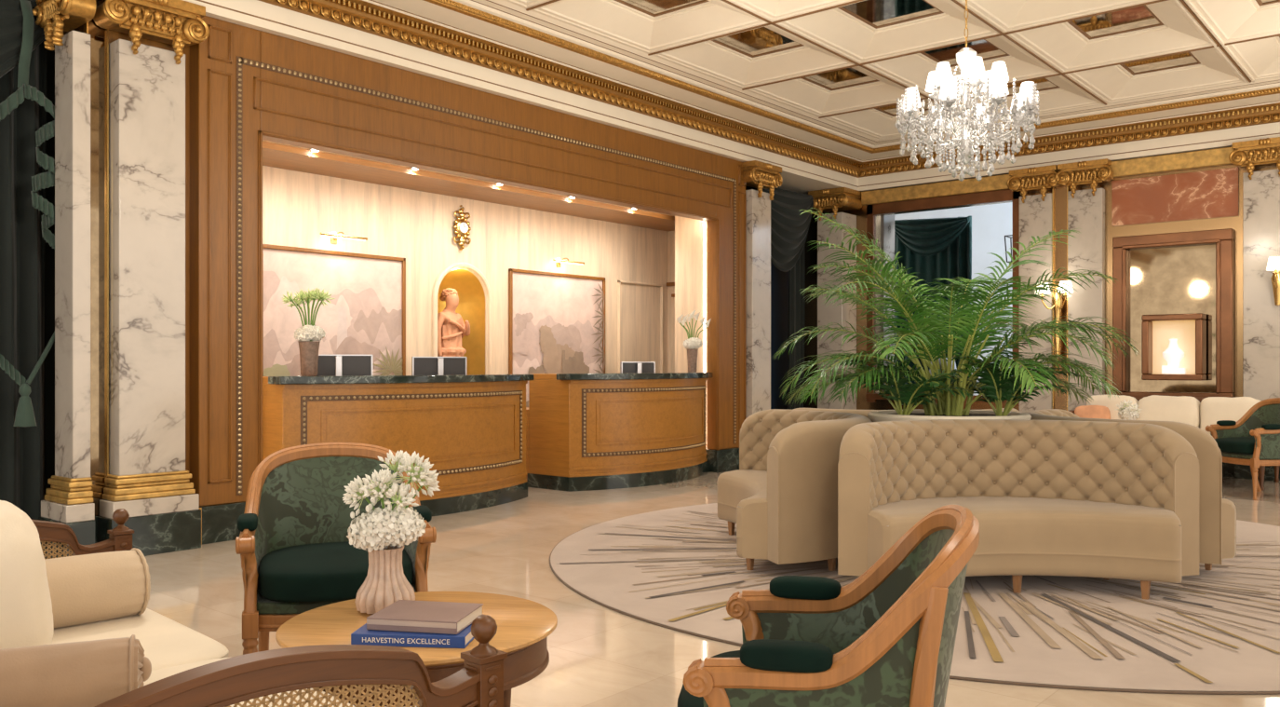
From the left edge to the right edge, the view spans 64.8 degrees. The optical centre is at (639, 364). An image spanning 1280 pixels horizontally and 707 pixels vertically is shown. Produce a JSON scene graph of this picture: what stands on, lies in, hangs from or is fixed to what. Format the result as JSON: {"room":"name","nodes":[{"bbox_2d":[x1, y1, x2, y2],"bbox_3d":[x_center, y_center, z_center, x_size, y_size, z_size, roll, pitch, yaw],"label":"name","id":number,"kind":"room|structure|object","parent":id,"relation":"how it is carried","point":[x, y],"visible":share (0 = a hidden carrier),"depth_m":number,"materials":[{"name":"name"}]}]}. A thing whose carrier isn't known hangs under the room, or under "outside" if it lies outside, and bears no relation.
{"room":"hotel lobby","nodes":[
{"label":"hotel lobby","id":0,"kind":"room"},
{"bbox_2d":[43,45,54,494],"bbox_3d":[-5.582,-0.950,5.132,0.250,4.300,6.660,0,0,40],"label":"wall","id":1,"kind":"structure","parent":0,"point":[49,252],"depth_m":6.83,"materials":[{"name":"black"}]},
{"bbox_2d":[63,0,757,482],"bbox_3d":[-1.531,-0.578,9.787,1.450,3.555,7.600,0,0,40],"label":"wall","id":2,"kind":"structure","parent":0,"point":[114,35],"depth_m":6.83,"materials":[{"name":"beige stone"}]},
{"bbox_2d":[83,18,108,515],"bbox_3d":[-3.414,-0.510,6.340,0.050,3.420,0.138,0,0,40],"label":"strip","id":3,"kind":"object","parent":2,"relation":"attached to","point":[99,36],"visible":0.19,"depth_m":6.36,"materials":[{"name":"gold metal"}]},
{"bbox_2d":[199,507,202,544],"bbox_3d":[-2.939,1.075,6.722,0.025,0.250,0.027,0,0,40],"label":"strip","id":4,"kind":"object","parent":2,"relation":"attached to","point":[199,507],"visible":0.21,"depth_m":6.72,"materials":[{"name":"gold metal"}]},
{"bbox_2d":[94,446,739,543],"bbox_3d":[-1.112,1.075,9.035,0.160,0.250,7.190,0,0,40],"label":"baseboard","id":5,"kind":"structure","parent":2,"relation":"attached to","point":[219,521],"depth_m":6.90,"materials":[{"name":"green stone"}]},
{"bbox_2d":[431,261,492,374],"bbox_3d":[-1.805,-0.199,10.266,0.065,1.698,0.776,0,0,40],"label":"trim","id":6,"kind":"structure","parent":2,"relation":"attached to","point":[477,272],"depth_m":10.41,"materials":[{"name":"beige paint"}]},
{"bbox_2d":[189,15,745,506],"bbox_3d":[-0.914,-0.703,9.300,0.140,3.305,6.510,0,0,40],"label":"wall surround","id":7,"kind":"object","parent":2,"relation":"attached to","point":[248,43],"visible":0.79,"depth_m":7.65,"materials":[{"name":"brown wood"}]},
{"bbox_2d":[236,55,736,495],"bbox_3d":[-0.840,-0.616,9.267,0.024,3.032,6.029,0,0,40],"label":"trim","id":8,"kind":"structure","parent":2,"relation":"attached to","point":[240,60],"depth_m":7.13,"materials":[{"name":"brown wood"}]},
{"bbox_2d":[674,215,707,449],"bbox_3d":[0.621,-0.300,11.589,0.460,3.000,0.130,0,0,40],"label":"wall","id":9,"kind":"structure","parent":2,"relation":"attached to","point":[689,233],"depth_m":11.56,"materials":[{"name":"beige paint"}]},
{"bbox_2d":[703,223,705,372],"bbox_3d":[0.731,-0.250,11.397,0.015,2.700,0.013,0,0,40],"label":"led strip","id":10,"kind":"object","parent":2,"relation":"attached to","point":[704,223],"visible":0.64,"depth_m":11.39,"materials":[{"name":"white"}]},
{"bbox_2d":[262,165,667,374],"bbox_3d":[-1.945,-0.350,10.266,0.200,3.100,7.200,0,0,40],"label":"wall","id":11,"kind":"structure","parent":0,"point":[416,226],"depth_m":10.40,"materials":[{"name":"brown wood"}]},
{"bbox_2d":[262,243,405,376],"bbox_3d":[-2.746,-0.125,9.130,0.037,1.810,1.510,0,0,40],"label":"mural","id":12,"kind":"object","parent":11,"relation":"attached to","point":[367,314],"visible":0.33,"depth_m":9.15,"materials":[{"name":"paint"}]},
{"bbox_2d":[319,231,367,243],"bbox_3d":[-2.705,-1.148,9.069,0.186,0.096,0.480,0,0,40],"label":"lamp","id":13,"kind":"object","parent":11,"relation":"attached to","point":[333,236],"visible":1,"depth_m":9.04,"materials":[{"name":"gold metal"}]},
{"bbox_2d":[437,269,485,374],"bbox_3d":[-1.971,-0.195,10.406,0.420,1.590,0.660,0,0,40],"label":"niche","id":14,"kind":"object","parent":11,"relation":"in","point":[471,305],"visible":0.44,"depth_m":10.59,"materials":[{"name":"gold metal"}]},
{"bbox_2d":[437,287,470,356],"bbox_3d":[-1.932,-0.103,10.304,0.398,1.366,0.380,0,0,-14],"label":"statue","id":15,"kind":"object","parent":14,"relation":"on","point":[451,328],"visible":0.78,"depth_m":10.21,"materials":[{"name":"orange stone"}]},
{"bbox_2d":[437,317,466,356],"bbox_3d":[-1.940,-0.013,10.294,0.300,0.985,0.388,0,0,26],"label":"drapery","id":16,"kind":"object","parent":15,"relation":"hanging from","point":[451,330],"depth_m":10.18,"materials":[{"name":"stone"}]},
{"bbox_2d":[453,204,471,250],"bbox_3d":[-1.805,-1.389,10.227,0.083,0.462,0.223,0,0,40],"label":"wall clock","id":17,"kind":"object","parent":11,"relation":"attached to","point":[462,227],"visible":1,"depth_m":10.21,"materials":[{"name":"gold metal"}]},
{"bbox_2d":[508,268,605,406],"bbox_3d":[-0.896,-0.125,11.311,0.057,1.810,1.510,0,0,40],"label":"mural","id":18,"kind":"object","parent":11,"relation":"attached to","point":[557,320],"visible":0.57,"depth_m":11.26,"materials":[{"name":"paint"}]},
{"bbox_2d":[552,257,584,267],"bbox_3d":[-0.850,-1.148,11.272,0.186,0.096,0.480,0,0,40],"label":"lamp","id":19,"kind":"object","parent":11,"relation":"attached to","point":[559,262],"visible":1,"depth_m":11.25,"materials":[{"name":"gold metal"}]},
{"bbox_2d":[617,280,662,372],"bbox_3d":[0.015,0.030,12.414,0.030,2.100,0.850,0,0,40],"label":"trim","id":20,"kind":"structure","parent":11,"relation":"attached to","point":[619,282],"depth_m":12.19,"materials":[{"name":"brown wood"}]},
{"bbox_2d":[262,141,674,230],"bbox_3d":[-1.628,-1.800,10.130,0.860,0.200,7.000,0,0,40],"label":"ceiling","id":21,"kind":"structure","parent":0,"point":[274,154],"depth_m":9.62,"materials":[{"name":"brown wood"}]},
{"bbox_2d":[262,139,674,215],"bbox_3d":[-1.077,-1.825,9.666,0.580,0.150,7.000,0,0,40],"label":"cove","id":22,"kind":"object","parent":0,"point":[262,140],"depth_m":9.28,"materials":[{"name":"brown wood"}]},
{"bbox_2d":[667,230,674,372],"bbox_3d":[0.708,-0.300,12.640,1.200,3.000,0.150,0,0,40],"label":"wall","id":23,"kind":"structure","parent":0,"point":[670,234],"depth_m":12.81,"materials":[{"name":"brown wood"}]},
{"bbox_2d":[666,282,674,296],"bbox_3d":[0.641,0.025,12.560,0.800,2.150,0.060,0,0,40],"label":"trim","id":24,"kind":"structure","parent":23,"relation":"attached to","point":[667,283],"depth_m":12.75,"materials":[{"name":"brown wood"}]},
{"bbox_2d":[144,469,1279,706],"bbox_3d":[2.727,1.250,7.508,17.500,0.100,21.000,0,0,40],"label":"floor","id":25,"kind":"structure","parent":0,"point":[599,655],"depth_m":5.15,"materials":[{"name":"beige stone"}]},
{"bbox_2d":[32,0,95,558],"bbox_3d":[-3.568,-0.578,6.227,0.515,3.555,0.230,0,0,40],"label":"marble pilaster","id":26,"kind":"object","parent":25,"relation":"on","point":[69,500],"visible":0.98,"depth_m":6.19,"materials":[{"name":"white stone"}]},
{"bbox_2d":[93,0,209,555],"bbox_3d":[-3.126,-0.578,6.469,0.275,3.555,0.655,0,0,40],"label":"marble pilaster","id":27,"kind":"object","parent":25,"relation":"on","point":[148,478],"visible":0.98,"depth_m":6.42,"materials":[{"name":"white stone"}]},
{"bbox_2d":[31,508,507,706],"bbox_3d":[-1.421,0.770,2.484,1.030,0.860,2.230,0,0,-45],"label":"settee","id":28,"kind":"object","parent":25,"relation":"on","point":[190,667],"visible":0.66,"depth_m":1.91,"materials":[{"name":"brown wood"}]},
{"bbox_2d":[0,499,53,648],"bbox_3d":[-1.815,0.579,2.679,0.350,0.455,0.693,0,0,-45],"label":"cushion","id":29,"kind":"object","parent":28,"relation":"on","point":[26,615],"visible":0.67,"depth_m":2.50,"materials":[{"name":"beige fabric"}]},
{"bbox_2d":[0,633,151,706],"bbox_3d":[-1.381,0.704,2.231,0.544,0.163,0.163,0,0,-25],"label":"bolster cushion","id":30,"kind":"object","parent":28,"relation":"on","point":[85,673],"visible":0.94,"depth_m":2.22,"materials":[{"name":"beige fabric"}]},
{"bbox_2d":[44,547,150,628],"bbox_3d":[-1.718,0.680,3.035,0.432,0.210,0.210,0,0,-45],"label":"bolster cushion","id":31,"kind":"object","parent":28,"relation":"on","point":[91,587],"visible":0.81,"depth_m":3.02,"materials":[{"name":"beige fabric"}]},
{"bbox_2d":[51,607,228,670],"bbox_3d":[-1.770,0.830,2.864,0.860,0.104,1.033,0,0,-45],"label":"seat cushion","id":32,"kind":"object","parent":28,"relation":"on","point":[166,641],"depth_m":2.89,"materials":[{"name":"beige fabric"}]},
{"bbox_2d":[235,442,436,654],"bbox_3d":[-1.111,0.755,3.690,0.675,0.904,0.640,0,0,-19],"label":"armchair","id":33,"kind":"object","parent":25,"relation":"on","point":[297,556],"visible":0.66,"depth_m":3.71,"materials":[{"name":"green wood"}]},
{"bbox_2d":[258,540,412,602],"bbox_3d":[-1.095,0.734,3.640,0.524,0.138,0.524,0,0,-19],"label":"seat cushion","id":34,"kind":"object","parent":33,"relation":"on","point":[289,571],"depth_m":3.43,"materials":[{"name":"green fabric"}]},
{"bbox_2d":[262,373,533,515],"bbox_3d":[-2.070,0.640,8.495,1.350,1.120,2.530,0,0,40],"label":"reception desk","id":35,"kind":"object","parent":25,"relation":"on","point":[472,427],"visible":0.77,"depth_m":8.01,"materials":[{"name":"brown wood"}]},
{"bbox_2d":[282,287,335,375],"bbox_3d":[-2.548,-0.257,7.772,0.398,0.675,0.267,0,0,0],"label":"flower vase","id":36,"kind":"object","parent":35,"relation":"on","point":[307,336],"visible":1,"depth_m":7.72,"materials":[{"name":"white plant"}]},
{"bbox_2d":[316,354,372,375],"bbox_3d":[-2.564,0.160,8.585,0.562,0.500,0.180,0,0,-20],"label":"computer monitor","id":37,"kind":"object","parent":35,"relation":"on","point":[327,364],"visible":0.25,"depth_m":8.60,"materials":[{"name":"grey plastic"}]},
{"bbox_2d":[268,373,533,384],"bbox_3d":[-1.735,0.110,8.213,0.475,0.060,2.530,0,0,40],"label":"countertop","id":38,"kind":"structure","parent":35,"relation":"on","point":[398,378],"depth_m":7.74,"materials":[{"name":"stone"}]},
{"bbox_2d":[411,356,466,374],"bbox_3d":[-1.868,0.155,9.412,0.512,0.469,0.180,0,0,-26],"label":"computer monitor","id":39,"kind":"object","parent":35,"relation":"on","point":[420,365],"visible":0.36,"depth_m":9.38,"materials":[{"name":"grey plastic"}]},
{"bbox_2d":[275,591,557,706],"bbox_3d":[-0.616,0.960,2.835,0.766,0.481,0.766,0,0,6],"label":"coffee table","id":40,"kind":"object","parent":25,"relation":"on","point":[524,626],"visible":0.34,"depth_m":2.74,"materials":[{"name":"wood"}]},
{"bbox_2d":[342,449,440,614],"bbox_3d":[-0.728,0.485,2.957,0.279,0.467,0.205,0,0,0],"label":"flower vase","id":41,"kind":"object","parent":40,"relation":"on","point":[378,531],"visible":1,"depth_m":2.92,"materials":[{"name":"ceramic"}]},
{"bbox_2d":[350,622,473,647],"bbox_3d":[-0.583,0.704,2.682,0.298,0.030,0.218,0,0,5],"label":"book","id":42,"kind":"object","parent":40,"relation":"on","point":[361,635],"visible":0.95,"depth_m":2.58,"materials":[{"name":"blue paper"}]},
{"bbox_2d":[366,599,483,633],"bbox_3d":[-0.570,0.671,2.698,0.247,0.032,0.203,0,0,11],"label":"book","id":43,"kind":"object","parent":42,"relation":"on","point":[448,617],"visible":0.96,"depth_m":2.64,"materials":[{"name":"paper"}]},
{"bbox_2d":[525,372,713,491],"bbox_3d":[-0.214,0.640,10.652,1.350,1.120,2.300,0,0,40],"label":"reception desk","id":44,"kind":"object","parent":25,"relation":"on","point":[610,430],"visible":1,"depth_m":9.88,"materials":[{"name":"brown wood"}]},
{"bbox_2d":[556,372,713,379],"bbox_3d":[0.120,0.110,10.370,0.475,0.060,2.300,0,0,40],"label":"countertop","id":45,"kind":"structure","parent":44,"relation":"on","point":[610,375],"depth_m":9.89,"materials":[{"name":"stone"}]},
{"bbox_2d":[619,361,655,372],"bbox_3d":[-0.021,0.170,11.543,0.432,0.419,0.180,0,0,-28],"label":"computer monitor","id":46,"kind":"object","parent":44,"relation":"on","point":[625,366],"visible":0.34,"depth_m":11.51,"materials":[{"name":"grey plastic"}]},
{"bbox_2d":[676,309,711,372],"bbox_3d":[0.599,-0.269,11.246,0.393,0.699,0.194,0,0,0],"label":"flower vase","id":47,"kind":"object","parent":44,"relation":"on","point":[692,343],"visible":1,"depth_m":11.21,"materials":[{"name":"white plant"}]},
{"bbox_2d":[741,160,782,417],"bbox_3d":[1.403,-0.578,11.878,0.325,3.555,0.635,0,0,40],"label":"marble pilaster","id":48,"kind":"object","parent":25,"relation":"on","point":[761,175],"visible":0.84,"depth_m":11.80,"materials":[{"name":"white stone"}]},
{"bbox_2d":[677,504,979,706],"bbox_3d":[0.401,0.755,2.188,0.640,0.904,0.675,0,0,13],"label":"armchair","id":49,"kind":"object","parent":25,"relation":"on","point":[885,637],"visible":1,"depth_m":1.92,"materials":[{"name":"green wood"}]},
{"bbox_2d":[677,649,835,706],"bbox_3d":[0.350,0.734,2.200,0.524,0.138,0.524,0,0,13],"label":"seat cushion","id":50,"kind":"object","parent":49,"relation":"on","point":[685,698],"depth_m":2.12,"materials":[{"name":"green fabric"}]},
{"bbox_2d":[549,502,1279,694],"bbox_3d":[2.180,1.191,6.420,5.497,0.016,5.497,0,0,40],"label":"rug","id":51,"kind":"object","parent":25,"relation":"on","point":[1216,630],"visible":0.48,"depth_m":4.98,"materials":[{"name":"beige carpet"}]},
{"bbox_2d":[716,408,871,570],"bbox_3d":[1.006,0.758,6.460,0.918,0.885,1.879,0,0,0],"label":"curved sofa","id":52,"kind":"object","parent":51,"relation":"on","point":[782,497],"visible":0.84,"depth_m":5.67,"materials":[{"name":"beige fabric"}]},
{"bbox_2d":[793,407,1020,417],"bbox_3d":[1.970,0.758,7.424,1.879,0.885,0.918,0,0,0],"label":"curved sofa","id":53,"kind":"object","parent":51,"relation":"on","point":[864,412],"visible":0.07,"depth_m":7.18,"materials":[{"name":"beige fabric"}]},
{"bbox_2d":[867,409,1031,421],"bbox_3d":[1.970,0.752,6.460,1.000,0.895,1.000,0,0,40],"label":"planter","id":54,"kind":"object","parent":51,"relation":"on","point":[882,415],"visible":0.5,"depth_m":6.24,"materials":[{"name":"beige paint"}]},
{"bbox_2d":[827,359,973,415],"bbox_3d":[1.647,0.145,6.362,0.749,0.362,0.860,0,0,-40],"label":"palm","id":55,"kind":"object","parent":54,"relation":"on","point":[904,395],"visible":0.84,"depth_m":6.25,"materials":[{"name":"green plant"}]},
{"bbox_2d":[771,207,1140,416],"bbox_3d":[1.976,-0.361,6.483,2.241,1.366,1.757,0,0,0],"label":"areca palm","id":56,"kind":"object","parent":54,"relation":"in","point":[974,321],"visible":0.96,"depth_m":6.23,"materials":[{"name":"green plant"}]},
{"bbox_2d":[935,354,1080,416],"bbox_3d":[2.281,0.129,6.380,0.754,0.392,0.878,0,0,-38],"label":"palm","id":57,"kind":"object","parent":54,"relation":"on","point":[996,389],"visible":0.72,"depth_m":6.26,"materials":[{"name":"green plant"}]},
{"bbox_2d":[837,418,1199,599],"bbox_3d":[1.970,0.758,5.496,1.879,0.885,0.918,0,0,0],"label":"curved sofa","id":58,"kind":"object","parent":51,"relation":"on","point":[1107,500],"visible":0.97,"depth_m":5.30,"materials":[{"name":"beige fabric"}]},
{"bbox_2d":[1024,408,1236,569],"bbox_3d":[2.934,0.758,6.460,0.918,0.885,1.879,0,0,0],"label":"curved sofa","id":59,"kind":"object","parent":51,"relation":"on","point":[1217,514],"visible":0.14,"depth_m":5.56,"materials":[{"name":"beige fabric"}]},
{"bbox_2d":[1068,396,1279,490],"bbox_3d":[5.522,0.770,10.594,1.930,0.860,0.970,0,0,40],"label":"settee","id":60,"kind":"object","parent":25,"relation":"on","point":[1261,468],"visible":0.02,"depth_m":10.32,"materials":[{"name":"beige fabric"}]},
{"bbox_2d":[1073,404,1110,418],"bbox_3d":[4.956,0.600,11.069,0.377,0.328,0.185,0,0,17],"label":"cushion","id":61,"kind":"object","parent":60,"relation":"on","point":[1084,410],"visible":0.53,"depth_m":11.02,"materials":[{"name":"fabric"}]},
{"bbox_2d":[1086,393,1138,418],"bbox_3d":[5.229,0.540,11.179,0.556,0.432,0.282,0,0,40],"label":"cushion","id":62,"kind":"object","parent":60,"relation":"on","point":[1098,399],"visible":0.39,"depth_m":11.09,"materials":[{"name":"beige fabric"}]},
{"bbox_2d":[1136,394,1200,428],"bbox_3d":[5.664,0.539,10.812,0.615,0.433,0.280,0,0,40],"label":"cushion","id":63,"kind":"object","parent":60,"relation":"on","point":[1182,409],"visible":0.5,"depth_m":10.70,"materials":[{"name":"beige fabric"}]},
{"bbox_2d":[1199,396,1261,433],"bbox_3d":[6.119,0.541,10.432,0.567,0.436,0.286,0,0,40],"label":"cushion","id":64,"kind":"object","parent":60,"relation":"on","point":[1212,409],"visible":0.41,"depth_m":10.39,"materials":[{"name":"beige fabric"}]},
{"bbox_2d":[1205,397,1279,499],"bbox_3d":[5.661,0.755,9.297,0.640,0.904,0.675,0,0,-6],"label":"armchair","id":65,"kind":"object","parent":25,"relation":"on","point":[1253,440],"visible":0.84,"depth_m":9.20,"materials":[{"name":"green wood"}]},
{"bbox_2d":[1214,436,1255,454],"bbox_3d":[5.608,0.734,9.291,0.524,0.138,0.524,0,0,-6],"label":"seat cushion","id":66,"kind":"object","parent":65,"relation":"on","point":[1228,445],"depth_m":9.15,"materials":[{"name":"green fabric"}]},
{"bbox_3d":[4.720,0.938,9.750,0.540,0.526,0.540,0,0,40],"label":"side table","id":67,"kind":"object","parent":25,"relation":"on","visible":0},
{"bbox_2d":[1115,399,1142,419],"bbox_3d":[4.719,0.501,9.750,0.243,0.347,0.239,0,0,40],"label":"flower vase","id":68,"kind":"object","parent":67,"relation":"on","point":[1128,412],"visible":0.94,"depth_m":9.70,"materials":[{"name":"white ceramic"}]},
{"bbox_2d":[770,261,788,409],"bbox_3d":[1.498,-0.578,13.655,1.300,3.555,2.380,0,0,40],"label":"wall","id":69,"kind":"structure","parent":0,"point":[779,279],"depth_m":13.92,"materials":[{"name":"black"}]},
{"bbox_2d":[762,188,813,409],"bbox_3d":[1.835,-0.562,12.992,0.389,3.483,1.813,0,0,32],"label":"curtain","id":70,"kind":"object","parent":69,"relation":"hanging from","point":[789,229],"visible":0.66,"depth_m":13.22,"materials":[{"name":"black fabric"}]},
{"bbox_2d":[787,246,804,409],"bbox_3d":[2.099,-0.560,13.674,0.084,3.480,0.384,0,0,40],"label":"drape","id":71,"kind":"object","parent":70,"relation":"hanging from","point":[796,275],"depth_m":13.71,"materials":[{"name":"black fabric"}]},
{"bbox_2d":[503,0,1279,139],"bbox_3d":[3.050,-2.930,3.544,11.900,0.189,15.350,0,0,40],"label":"ceiling","id":72,"kind":"structure","parent":0,"point":[847,63],"depth_m":9.14,"materials":[{"name":"beige paint"}]},
{"bbox_2d":[620,0,703,14],"bbox_3d":[0.096,-3.022,8.241,0.560,0.001,0.760,0,0,40],"label":"mirror","id":73,"kind":"object","parent":72,"relation":"on","point":[653,6],"depth_m":8.45,"materials":[{"name":"mirror"}]},
{"bbox_2d":[714,26,800,55],"bbox_3d":[1.078,-3.022,9.407,0.560,0.001,0.750,0,0,40],"label":"mirror","id":74,"kind":"object","parent":72,"relation":"on","point":[761,40],"depth_m":9.43,"materials":[{"name":"mirror"}]},
{"bbox_2d":[805,67,876,89],"bbox_3d":[2.067,-3.022,10.581,0.560,0.001,0.780,0,0,40],"label":"mirror","id":75,"kind":"object","parent":72,"relation":"on","point":[848,76],"depth_m":10.65,"materials":[{"name":"mirror"}]},
{"bbox_2d":[842,0,940,26],"bbox_3d":[2.110,-3.022,8.538,0.600,0.001,0.750,0,0,40],"label":"mirror","id":76,"kind":"object","parent":72,"relation":"on","point":[878,12],"depth_m":8.59,"materials":[{"name":"mirror"}]},
{"bbox_2d":[877,100,930,114],"bbox_3d":[3.049,-3.022,11.748,0.560,0.001,0.730,0,0,40],"label":"mirror","id":77,"kind":"object","parent":72,"relation":"on","point":[891,109],"depth_m":11.89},
{"bbox_2d":[924,39,1006,66],"bbox_3d":[3.099,-3.022,9.712,0.600,0.001,0.780,0,0,40],"label":"mirror","id":78,"kind":"object","parent":72,"relation":"on","point":[983,48],"depth_m":9.74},
{"bbox_2d":[894,0,1041,181],"bbox_3d":[2.079,-2.023,6.439,0.886,1.700,0.890,0,0,0],"label":"chandelier","id":79,"kind":"object","parent":72,"relation":"hanging from","point":[953,89],"visible":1,"depth_m":6.31,"materials":[{"name":"clear glass"}]},
{"bbox_2d":[1006,78,1056,95],"bbox_3d":[4.081,-3.022,10.878,0.600,0.001,0.730,0,0,40],"label":"mirror","id":80,"kind":"object","parent":72,"relation":"on","point":[1042,83],"depth_m":10.94,"materials":[{"name":"mirror"}]},
{"bbox_2d":[1071,5,1160,37],"bbox_3d":[4.143,-3.022,8.833,0.590,0.001,0.780,0,0,40],"label":"mirror","id":81,"kind":"object","parent":72,"relation":"on","point":[1138,17],"depth_m":8.89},
{"bbox_2d":[1123,52,1197,73],"bbox_3d":[5.126,-3.022,9.999,0.590,0.001,0.730,0,0,40],"label":"mirror","id":82,"kind":"object","parent":72,"relation":"on","point":[1182,59],"depth_m":10.09,"materials":[{"name":"mirror"}]},
{"bbox_2d":[1260,0,1279,3],"bbox_3d":[5.184,-3.022,7.957,0.590,0.001,0.780,0,0,40],"label":"mirror","id":83,"kind":"object","parent":72,"relation":"on","point":[1263,1],"depth_m":8.39,"materials":[{"name":"mirror"}]},
{"bbox_2d":[803,146,1277,410],"bbox_3d":[7.549,-0.578,10.129,13.500,3.555,0.380,0,0,40],"label":"wall","id":84,"kind":"structure","parent":0,"point":[1235,222],"depth_m":11.68,"materials":[{"name":"brown stone"}]},
{"bbox_2d":[808,187,862,409],"bbox_3d":[2.637,-0.578,13.673,0.615,3.555,0.525,0,0,40],"label":"marble pilaster","id":85,"kind":"object","parent":84,"relation":"attached to","point":[840,198],"visible":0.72,"depth_m":13.57,"materials":[{"name":"white stone"}]},
{"bbox_2d":[865,188,1021,405],"bbox_3d":[3.863,-0.830,12.971,2.060,2.660,0.100,0,0,40],"label":"window","id":86,"kind":"structure","parent":84,"relation":"in","point":[948,236],"depth_m":12.92,"materials":[{"name":"glass"}]},
{"bbox_2d":[1006,164,1060,412],"bbox_3d":[4.731,-0.578,12.093,0.620,3.555,0.245,0,0,40],"label":"marble pilaster","id":87,"kind":"object","parent":84,"relation":"attached to","point":[1035,210],"visible":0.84,"depth_m":12.08,"materials":[{"name":"white stone"}]},
{"bbox_2d":[861,146,1233,205],"bbox_3d":[5.109,-2.250,11.889,5.500,0.180,0.070,0,0,40],"label":"trim","id":88,"kind":"structure","parent":84,"relation":"attached to","point":[1219,156],"depth_m":12.37,"materials":[{"name":"gold metal"}]},
{"bbox_2d":[1052,185,1069,410],"bbox_3d":[4.986,-0.625,11.953,0.180,3.150,0.050,0,0,40],"label":"strip","id":89,"kind":"object","parent":84,"relation":"attached to","point":[1060,192],"visible":0.29,"depth_m":11.95,"materials":[{"name":"brown metal"}]},
{"bbox_2d":[1035,280,1073,370],"bbox_3d":[4.853,-0.455,11.794,0.430,1.050,0.265,0,0,40],"label":"wall lamp","id":90,"kind":"object","parent":89,"relation":"attached to","point":[1057,304],"visible":0.7,"depth_m":11.82,"materials":[{"name":"gold metal"}]},
{"bbox_2d":[1054,158,1113,410],"bbox_3d":[5.167,-0.578,11.726,0.615,3.555,0.245,0,0,40],"label":"marble pilaster","id":91,"kind":"object","parent":84,"relation":"attached to","point":[1085,208],"visible":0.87,"depth_m":11.71,"materials":[{"name":"white stone"}]},
{"bbox_2d":[1112,228,1234,397],"bbox_3d":[5.880,-0.535,11.174,1.200,1.850,0.130,0,0,40],"label":"framed mirror","id":92,"kind":"object","parent":84,"relation":"attached to","point":[1192,272],"visible":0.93,"depth_m":11.17,"materials":[{"name":"brown wood"}]},
{"bbox_2d":[1141,312,1206,380],"bbox_3d":[5.843,-0.195,11.052,0.600,0.720,0.225,0,0,40],"label":"display case","id":93,"kind":"object","parent":84,"relation":"attached to","point":[1173,345],"visible":1,"depth_m":11.05,"materials":[{"name":"brown wood"}]},
{"bbox_2d":[1111,166,1239,226],"bbox_3d":[5.929,-1.860,11.225,1.270,0.520,0.030,0,0,40],"label":"marble panel","id":94,"kind":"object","parent":84,"relation":"attached to","point":[1214,193],"depth_m":11.18,"materials":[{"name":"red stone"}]},
{"bbox_2d":[1222,461,1234,476],"bbox_3d":[7.609,1.075,9.797,12.980,0.250,0.050,0,0,40],"label":"baseboard","id":95,"kind":"structure","parent":84,"relation":"attached to","point":[1228,468],"depth_m":10.85,"materials":[{"name":"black stone"}]},
{"bbox_2d":[1228,136,1279,481],"bbox_3d":[6.552,-0.578,10.560,0.655,3.555,0.245,0,0,40],"label":"marble pilaster","id":96,"kind":"object","parent":84,"relation":"attached to","point":[1261,188],"visible":0.86,"depth_m":10.59,"materials":[{"name":"white stone"}]},
{"bbox_2d":[1266,256,1279,305],"bbox_3d":[6.559,-0.870,10.397,0.170,0.500,0.265,0,0,40],"label":"wall lamp","id":97,"kind":"object","parent":96,"relation":"attached to","point":[1273,262],"visible":1,"depth_m":10.39,"materials":[{"name":"white glass"}]},
{"bbox_3d":[2.454,-2.733,4.699,14.300,0.733,16.350,0,0,40],"label":"wall","id":98,"kind":"structure","parent":0,"visible":0},
{"bbox_2d":[0,0,54,519],"bbox_3d":[-4.448,-0.636,5.589,0.370,3.632,2.427,0,0,40],"label":"curtain","id":99,"kind":"object","parent":98,"relation":"hanging from","point":[26,216],"visible":0.92,"depth_m":6.33,"materials":[{"name":"fabric"}]},
{"bbox_2d":[183,0,878,194],"bbox_3d":[-1.853,-2.603,8.783,2.350,0.495,17.050,0,0,40],"label":"trim","id":100,"kind":"structure","parent":98,"relation":"attached to","point":[801,176],"depth_m":9.00,"materials":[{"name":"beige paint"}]},
{"bbox_2d":[857,76,1279,191],"bbox_3d":[7.433,-2.603,10.573,14.250,0.495,2.350,0,0,40],"label":"trim","id":101,"kind":"structure","parent":98,"relation":"attached to","point":[1222,137],"depth_m":11.30,"materials":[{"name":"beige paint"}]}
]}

